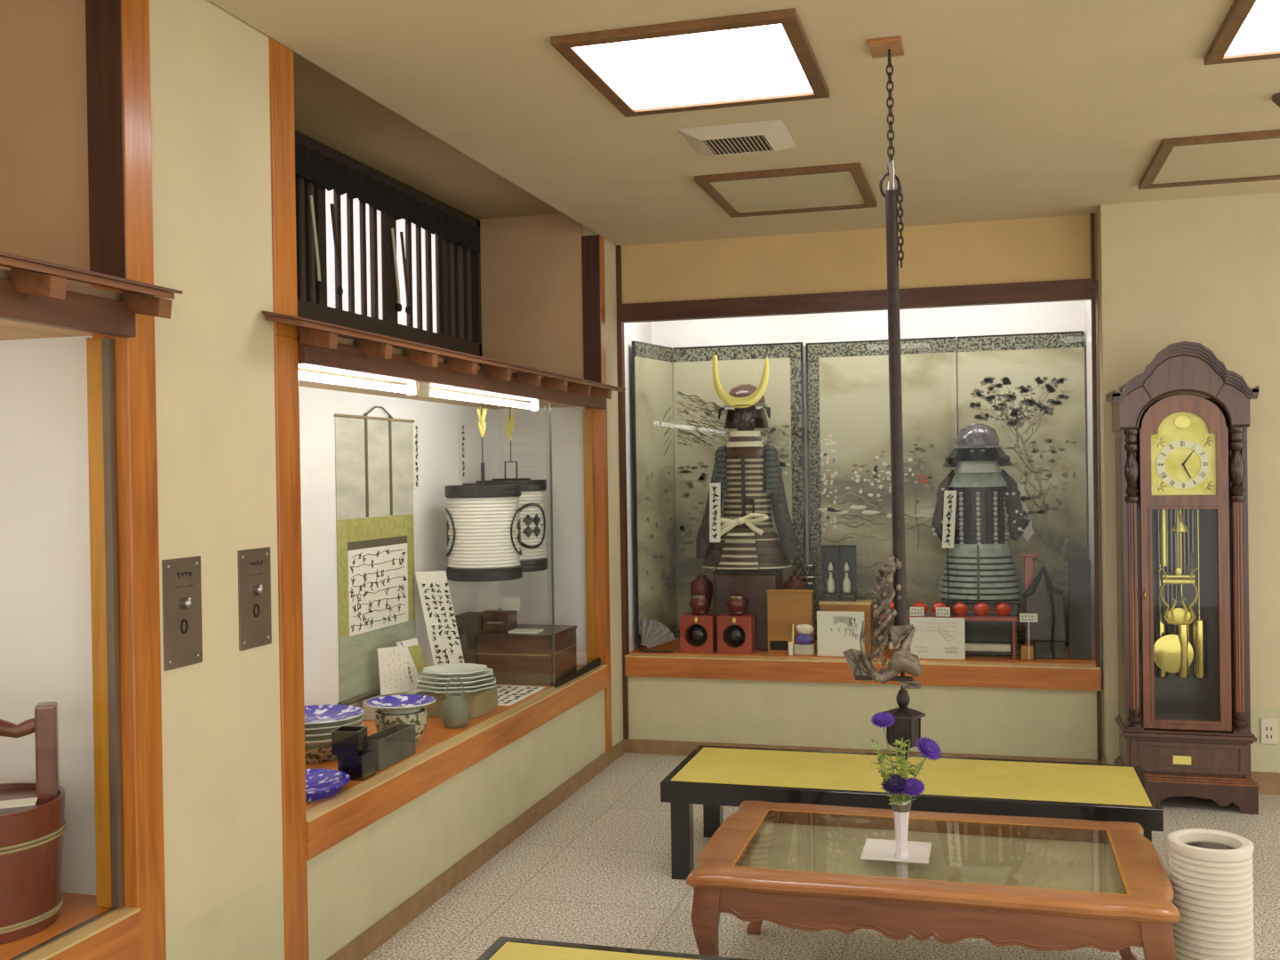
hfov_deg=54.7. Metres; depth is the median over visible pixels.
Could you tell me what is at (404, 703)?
plate
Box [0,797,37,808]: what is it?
paper note
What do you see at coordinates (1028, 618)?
label
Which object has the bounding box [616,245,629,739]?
trim
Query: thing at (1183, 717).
grandfather clock
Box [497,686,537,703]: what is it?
print
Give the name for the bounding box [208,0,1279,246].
ceiling
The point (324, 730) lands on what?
dish
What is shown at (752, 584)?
box
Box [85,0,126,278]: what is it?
trim
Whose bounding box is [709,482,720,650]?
name card
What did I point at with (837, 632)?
card
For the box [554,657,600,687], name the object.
bar
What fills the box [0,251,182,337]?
eave
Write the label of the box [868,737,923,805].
leaf spray
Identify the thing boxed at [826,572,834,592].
flask
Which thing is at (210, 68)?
wall
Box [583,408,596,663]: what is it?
trim
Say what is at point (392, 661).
open booklet
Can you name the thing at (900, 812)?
flower vase
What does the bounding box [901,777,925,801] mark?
flower
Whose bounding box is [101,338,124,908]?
channel
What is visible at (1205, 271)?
wall
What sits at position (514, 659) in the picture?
wooden box
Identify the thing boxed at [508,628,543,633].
card
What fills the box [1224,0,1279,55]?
diffuser
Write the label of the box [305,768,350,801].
plate
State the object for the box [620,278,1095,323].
trim
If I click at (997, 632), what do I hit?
box
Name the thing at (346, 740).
box
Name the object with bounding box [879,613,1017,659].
table
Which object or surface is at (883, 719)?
flower
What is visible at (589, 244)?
trim
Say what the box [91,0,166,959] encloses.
wooden post
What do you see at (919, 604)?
cup
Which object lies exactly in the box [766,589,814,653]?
wooden box
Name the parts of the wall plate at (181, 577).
knob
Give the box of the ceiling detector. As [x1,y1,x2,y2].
[1272,92,1279,106]
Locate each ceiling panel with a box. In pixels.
[694,162,877,217]
[1138,129,1279,189]
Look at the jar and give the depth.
4.82 m
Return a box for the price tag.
[788,641,792,655]
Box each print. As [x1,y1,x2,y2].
[408,644,425,675]
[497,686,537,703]
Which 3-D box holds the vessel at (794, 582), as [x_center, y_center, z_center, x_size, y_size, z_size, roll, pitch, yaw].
[0.855,0.723,6.830,0.132,0.390,0.132,-1,0,16]
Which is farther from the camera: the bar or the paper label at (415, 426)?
the bar
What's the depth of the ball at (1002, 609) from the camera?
6.27 m
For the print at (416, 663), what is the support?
attached to the open booklet at (415, 660)
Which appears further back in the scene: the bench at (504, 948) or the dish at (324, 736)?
the dish at (324, 736)
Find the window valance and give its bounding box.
[295,143,479,252]
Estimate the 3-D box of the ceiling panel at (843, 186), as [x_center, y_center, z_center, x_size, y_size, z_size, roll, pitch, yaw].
[0.653,-1.250,5.379,0.678,0.022,0.775,-1,0,16]
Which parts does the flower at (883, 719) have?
stem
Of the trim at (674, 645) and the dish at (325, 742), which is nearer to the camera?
the dish at (325, 742)
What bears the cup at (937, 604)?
on the table at (973, 618)
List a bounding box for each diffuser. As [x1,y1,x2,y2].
[574,24,812,109]
[709,171,864,213]
[1152,137,1279,183]
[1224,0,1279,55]
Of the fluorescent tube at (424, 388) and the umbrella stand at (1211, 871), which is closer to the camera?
the umbrella stand at (1211, 871)
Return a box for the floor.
[363,752,1279,959]
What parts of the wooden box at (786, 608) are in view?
lid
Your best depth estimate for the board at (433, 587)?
5.51 m
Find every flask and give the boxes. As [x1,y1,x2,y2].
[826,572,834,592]
[842,572,850,592]
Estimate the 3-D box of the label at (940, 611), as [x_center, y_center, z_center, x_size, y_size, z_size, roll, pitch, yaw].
[1.546,0.673,6.317,0.070,0.046,0.004,-1,0,16]
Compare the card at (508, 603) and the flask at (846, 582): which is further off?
the flask at (846, 582)
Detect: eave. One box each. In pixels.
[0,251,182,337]
[261,310,625,409]
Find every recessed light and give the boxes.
[550,8,829,117]
[1203,0,1279,64]
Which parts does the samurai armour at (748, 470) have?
skirt panel, skirt panel, waist cord, chest plate, skirt panel, skirt panel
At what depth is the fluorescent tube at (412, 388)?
4.09 m
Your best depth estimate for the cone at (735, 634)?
6.62 m
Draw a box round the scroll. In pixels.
[334,406,415,704]
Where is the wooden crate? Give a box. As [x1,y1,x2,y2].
[423,685,497,718]
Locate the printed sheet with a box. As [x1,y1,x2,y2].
[496,684,546,705]
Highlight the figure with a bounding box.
[791,624,815,655]
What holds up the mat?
on the coffee table at (1036, 884)
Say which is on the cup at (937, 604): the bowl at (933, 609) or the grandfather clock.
the bowl at (933, 609)
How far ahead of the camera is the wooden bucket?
2.71 m
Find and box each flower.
[871,711,898,800]
[881,774,908,800]
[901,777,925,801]
[908,736,941,798]
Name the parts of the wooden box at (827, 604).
lid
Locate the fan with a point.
(653, 633)
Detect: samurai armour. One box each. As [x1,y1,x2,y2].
[696,355,797,568]
[931,423,1026,599]
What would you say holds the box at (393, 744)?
on the display shelf at (76, 908)
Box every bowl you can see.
[930,607,935,614]
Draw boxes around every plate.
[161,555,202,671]
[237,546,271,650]
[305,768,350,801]
[365,694,436,713]
[416,673,493,686]
[416,682,495,695]
[417,676,495,690]
[420,667,493,681]
[422,663,487,677]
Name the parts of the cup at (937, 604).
lid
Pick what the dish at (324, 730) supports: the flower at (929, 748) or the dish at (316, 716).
the dish at (316, 716)
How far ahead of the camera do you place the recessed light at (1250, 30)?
3.48 m
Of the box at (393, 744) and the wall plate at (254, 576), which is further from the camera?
the box at (393, 744)
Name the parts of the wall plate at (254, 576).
knob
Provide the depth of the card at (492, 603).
5.96 m
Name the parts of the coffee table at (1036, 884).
leg, leg, leg, leg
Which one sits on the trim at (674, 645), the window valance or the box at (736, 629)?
the box at (736, 629)
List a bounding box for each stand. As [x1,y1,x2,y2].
[304,744,337,762]
[819,544,856,601]
[1018,552,1038,645]
[1167,828,1254,959]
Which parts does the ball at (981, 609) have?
lid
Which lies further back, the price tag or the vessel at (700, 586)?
the vessel at (700, 586)
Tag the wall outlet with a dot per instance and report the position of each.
(1268, 726)
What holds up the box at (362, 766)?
on the display shelf at (76, 908)
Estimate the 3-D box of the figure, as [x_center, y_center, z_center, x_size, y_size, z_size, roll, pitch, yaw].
[0.857,0.839,6.519,0.121,0.162,0.052,-1,0,16]
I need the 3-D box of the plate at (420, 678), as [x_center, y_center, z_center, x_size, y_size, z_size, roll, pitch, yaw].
[-0.763,0.824,5.112,0.314,0.026,0.314,-1,0,38]
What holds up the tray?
on the trim at (674, 645)
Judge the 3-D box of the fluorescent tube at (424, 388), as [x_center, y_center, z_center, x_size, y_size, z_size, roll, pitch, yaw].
[-0.640,-0.339,5.145,0.036,0.051,1.190,-1,0,16]
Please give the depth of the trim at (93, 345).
2.84 m
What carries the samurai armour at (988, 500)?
on the box at (997, 632)
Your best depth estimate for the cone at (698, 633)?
6.68 m
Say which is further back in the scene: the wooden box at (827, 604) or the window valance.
the wooden box at (827, 604)
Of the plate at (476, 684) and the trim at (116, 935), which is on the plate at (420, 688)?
the plate at (476, 684)
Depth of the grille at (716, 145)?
4.52 m
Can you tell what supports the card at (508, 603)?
on the wooden box at (514, 659)
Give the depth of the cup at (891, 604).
6.41 m
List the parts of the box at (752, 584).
lid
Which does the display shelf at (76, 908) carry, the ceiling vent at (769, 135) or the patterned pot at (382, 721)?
the patterned pot at (382, 721)
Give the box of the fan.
[640,618,676,652]
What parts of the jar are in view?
handle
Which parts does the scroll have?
rod, hanging cord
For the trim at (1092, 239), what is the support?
attached to the wall at (1205, 271)
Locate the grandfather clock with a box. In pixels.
[1105,341,1259,815]
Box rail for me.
[8,907,116,959]
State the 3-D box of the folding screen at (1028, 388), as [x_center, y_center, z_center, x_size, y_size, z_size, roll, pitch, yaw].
[1.657,0.056,6.768,1.476,1.670,0.020,-1,0,16]
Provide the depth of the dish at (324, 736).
4.26 m
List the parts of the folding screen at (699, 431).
panel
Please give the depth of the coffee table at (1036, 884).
3.32 m
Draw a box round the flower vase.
[890,800,911,859]
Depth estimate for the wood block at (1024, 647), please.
6.22 m
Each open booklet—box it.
[376,645,409,695]
[395,638,425,689]
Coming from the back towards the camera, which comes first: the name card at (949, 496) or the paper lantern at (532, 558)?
the name card at (949, 496)
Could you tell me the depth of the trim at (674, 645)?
6.43 m
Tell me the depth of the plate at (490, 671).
5.07 m
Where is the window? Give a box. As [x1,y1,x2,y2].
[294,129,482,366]
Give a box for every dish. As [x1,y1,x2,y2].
[304,704,364,728]
[304,714,363,735]
[304,720,363,741]
[304,738,331,747]
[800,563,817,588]
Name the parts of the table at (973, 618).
leg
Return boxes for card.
[485,596,498,609]
[501,596,519,610]
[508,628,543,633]
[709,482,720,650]
[816,610,864,656]
[910,616,965,659]
[942,490,956,607]
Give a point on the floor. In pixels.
(596, 869)
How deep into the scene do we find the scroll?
5.15 m
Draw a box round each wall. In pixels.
[0,0,623,959]
[621,192,1279,772]
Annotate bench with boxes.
[476,936,752,959]
[660,744,1163,879]
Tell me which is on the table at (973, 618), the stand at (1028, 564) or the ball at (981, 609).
the ball at (981, 609)
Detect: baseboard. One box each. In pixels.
[327,738,625,959]
[625,738,1279,794]
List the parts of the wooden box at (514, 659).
drawer pull, small chest, lid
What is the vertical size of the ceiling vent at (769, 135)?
0.029 m
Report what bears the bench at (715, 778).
on the floor
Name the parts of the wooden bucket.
lid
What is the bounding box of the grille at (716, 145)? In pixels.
[704,135,772,155]
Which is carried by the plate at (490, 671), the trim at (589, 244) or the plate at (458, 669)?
the plate at (458, 669)
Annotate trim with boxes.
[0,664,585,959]
[18,905,140,959]
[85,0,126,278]
[86,336,111,907]
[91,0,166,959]
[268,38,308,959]
[305,664,607,860]
[581,234,601,383]
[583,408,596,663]
[584,235,612,751]
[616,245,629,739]
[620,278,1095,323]
[624,653,1101,690]
[629,639,1095,664]
[1090,213,1101,759]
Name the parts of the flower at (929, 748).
stem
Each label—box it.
[412,422,419,489]
[458,421,467,479]
[910,607,923,615]
[936,607,950,616]
[1019,613,1037,660]
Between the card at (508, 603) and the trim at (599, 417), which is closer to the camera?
the card at (508, 603)
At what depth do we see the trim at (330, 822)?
4.37 m
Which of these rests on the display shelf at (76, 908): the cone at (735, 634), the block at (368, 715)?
the block at (368, 715)
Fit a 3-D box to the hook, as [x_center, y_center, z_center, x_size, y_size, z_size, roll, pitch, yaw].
[0.695,-0.214,3.574,0.231,2.075,0.139,-1,0,16]
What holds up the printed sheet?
on the display shelf at (76, 908)
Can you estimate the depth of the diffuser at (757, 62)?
3.70 m
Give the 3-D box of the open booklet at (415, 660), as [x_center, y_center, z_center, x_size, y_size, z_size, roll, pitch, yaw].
[-0.968,0.783,5.276,0.049,0.207,0.172,-1,0,25]
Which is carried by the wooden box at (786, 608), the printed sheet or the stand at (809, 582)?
the stand at (809, 582)
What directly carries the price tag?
on the trim at (674, 645)
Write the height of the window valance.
0.135 m
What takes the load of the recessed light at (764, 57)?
in the ceiling
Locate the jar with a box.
[440,675,470,727]
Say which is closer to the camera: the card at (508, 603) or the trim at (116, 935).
the trim at (116, 935)
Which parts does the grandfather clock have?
crown molding, door, arch molding, waist molding, plinth molding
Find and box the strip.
[548,403,555,686]
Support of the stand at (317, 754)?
on the display shelf at (76, 908)
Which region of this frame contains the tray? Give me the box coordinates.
[888,640,1010,651]
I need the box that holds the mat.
[860,838,931,863]
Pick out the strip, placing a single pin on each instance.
(549, 404)
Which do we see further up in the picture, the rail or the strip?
the strip
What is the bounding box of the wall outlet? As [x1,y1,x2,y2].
[1260,718,1277,743]
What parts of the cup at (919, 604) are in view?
lid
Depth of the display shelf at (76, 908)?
2.95 m
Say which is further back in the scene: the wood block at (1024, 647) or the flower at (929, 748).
the wood block at (1024, 647)
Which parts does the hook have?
ceiling plate, chain, loose chain, knob, knob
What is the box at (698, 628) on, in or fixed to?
on the trim at (674, 645)
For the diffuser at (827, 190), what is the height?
0.011 m
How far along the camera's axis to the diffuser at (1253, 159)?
4.96 m
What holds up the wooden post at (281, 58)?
attached to the wall at (210, 68)
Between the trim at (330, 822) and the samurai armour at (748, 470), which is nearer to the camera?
the trim at (330, 822)
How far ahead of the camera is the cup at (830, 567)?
6.62 m
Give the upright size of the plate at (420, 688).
0.026 m
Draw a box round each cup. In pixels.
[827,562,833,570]
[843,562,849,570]
[888,600,893,609]
[911,600,927,613]
[930,601,946,614]
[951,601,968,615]
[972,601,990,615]
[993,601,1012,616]
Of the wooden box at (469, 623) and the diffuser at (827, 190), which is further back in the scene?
the wooden box at (469, 623)
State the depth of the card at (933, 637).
6.28 m
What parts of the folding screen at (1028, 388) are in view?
panel, panel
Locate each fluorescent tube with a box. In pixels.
[298,370,418,395]
[418,383,540,410]
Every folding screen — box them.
[631,340,807,647]
[805,330,1087,645]
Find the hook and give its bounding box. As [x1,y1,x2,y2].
[842,36,926,761]
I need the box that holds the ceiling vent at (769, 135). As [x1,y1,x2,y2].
[676,119,797,156]
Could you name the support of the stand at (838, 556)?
on the wooden box at (827, 604)
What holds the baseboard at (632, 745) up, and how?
attached to the wall at (1205, 271)
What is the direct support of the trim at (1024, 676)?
attached to the wall at (1205, 271)
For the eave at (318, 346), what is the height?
0.129 m
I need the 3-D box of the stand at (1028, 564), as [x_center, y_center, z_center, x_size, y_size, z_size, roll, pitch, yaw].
[2.014,0.641,6.401,0.095,0.522,0.090,-1,0,16]
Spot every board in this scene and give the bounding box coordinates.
[415,570,464,665]
[1068,556,1090,659]
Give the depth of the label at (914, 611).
6.35 m
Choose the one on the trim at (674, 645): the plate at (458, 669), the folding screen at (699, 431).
the folding screen at (699, 431)
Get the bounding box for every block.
[362,688,426,720]
[1021,644,1033,660]
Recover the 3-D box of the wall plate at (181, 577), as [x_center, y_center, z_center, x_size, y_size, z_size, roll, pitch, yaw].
[-1.105,0.323,3.019,0.029,0.265,0.146,-1,0,16]
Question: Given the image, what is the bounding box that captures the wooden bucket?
[0,701,66,943]
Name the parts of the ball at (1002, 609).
lid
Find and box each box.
[331,726,367,755]
[337,750,375,780]
[367,723,415,771]
[455,611,483,663]
[475,608,576,685]
[680,595,716,653]
[712,568,783,649]
[716,595,756,654]
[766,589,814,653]
[818,599,873,653]
[940,595,1018,655]
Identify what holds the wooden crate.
on the display shelf at (76, 908)
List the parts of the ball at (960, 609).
lid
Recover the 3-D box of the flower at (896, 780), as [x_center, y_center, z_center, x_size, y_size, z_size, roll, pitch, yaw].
[0.704,0.882,3.402,0.076,0.137,0.070,-1,0,-12]
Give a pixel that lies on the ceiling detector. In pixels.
(1276, 98)
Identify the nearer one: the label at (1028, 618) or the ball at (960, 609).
the label at (1028, 618)
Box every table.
[686,800,1180,959]
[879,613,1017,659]
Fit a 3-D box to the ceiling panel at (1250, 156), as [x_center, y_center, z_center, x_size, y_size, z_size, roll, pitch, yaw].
[2.389,-1.274,4.916,0.678,0.022,0.780,-1,0,16]
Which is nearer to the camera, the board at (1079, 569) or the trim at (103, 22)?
the trim at (103, 22)
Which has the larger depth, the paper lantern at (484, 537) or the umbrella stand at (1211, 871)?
the paper lantern at (484, 537)
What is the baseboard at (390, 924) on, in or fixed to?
attached to the wall at (210, 68)
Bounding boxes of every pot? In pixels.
[374,707,428,743]
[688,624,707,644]
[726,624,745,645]
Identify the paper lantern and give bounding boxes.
[444,402,522,582]
[475,406,548,572]
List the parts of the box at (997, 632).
lid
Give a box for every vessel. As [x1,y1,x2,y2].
[689,574,713,613]
[783,575,806,589]

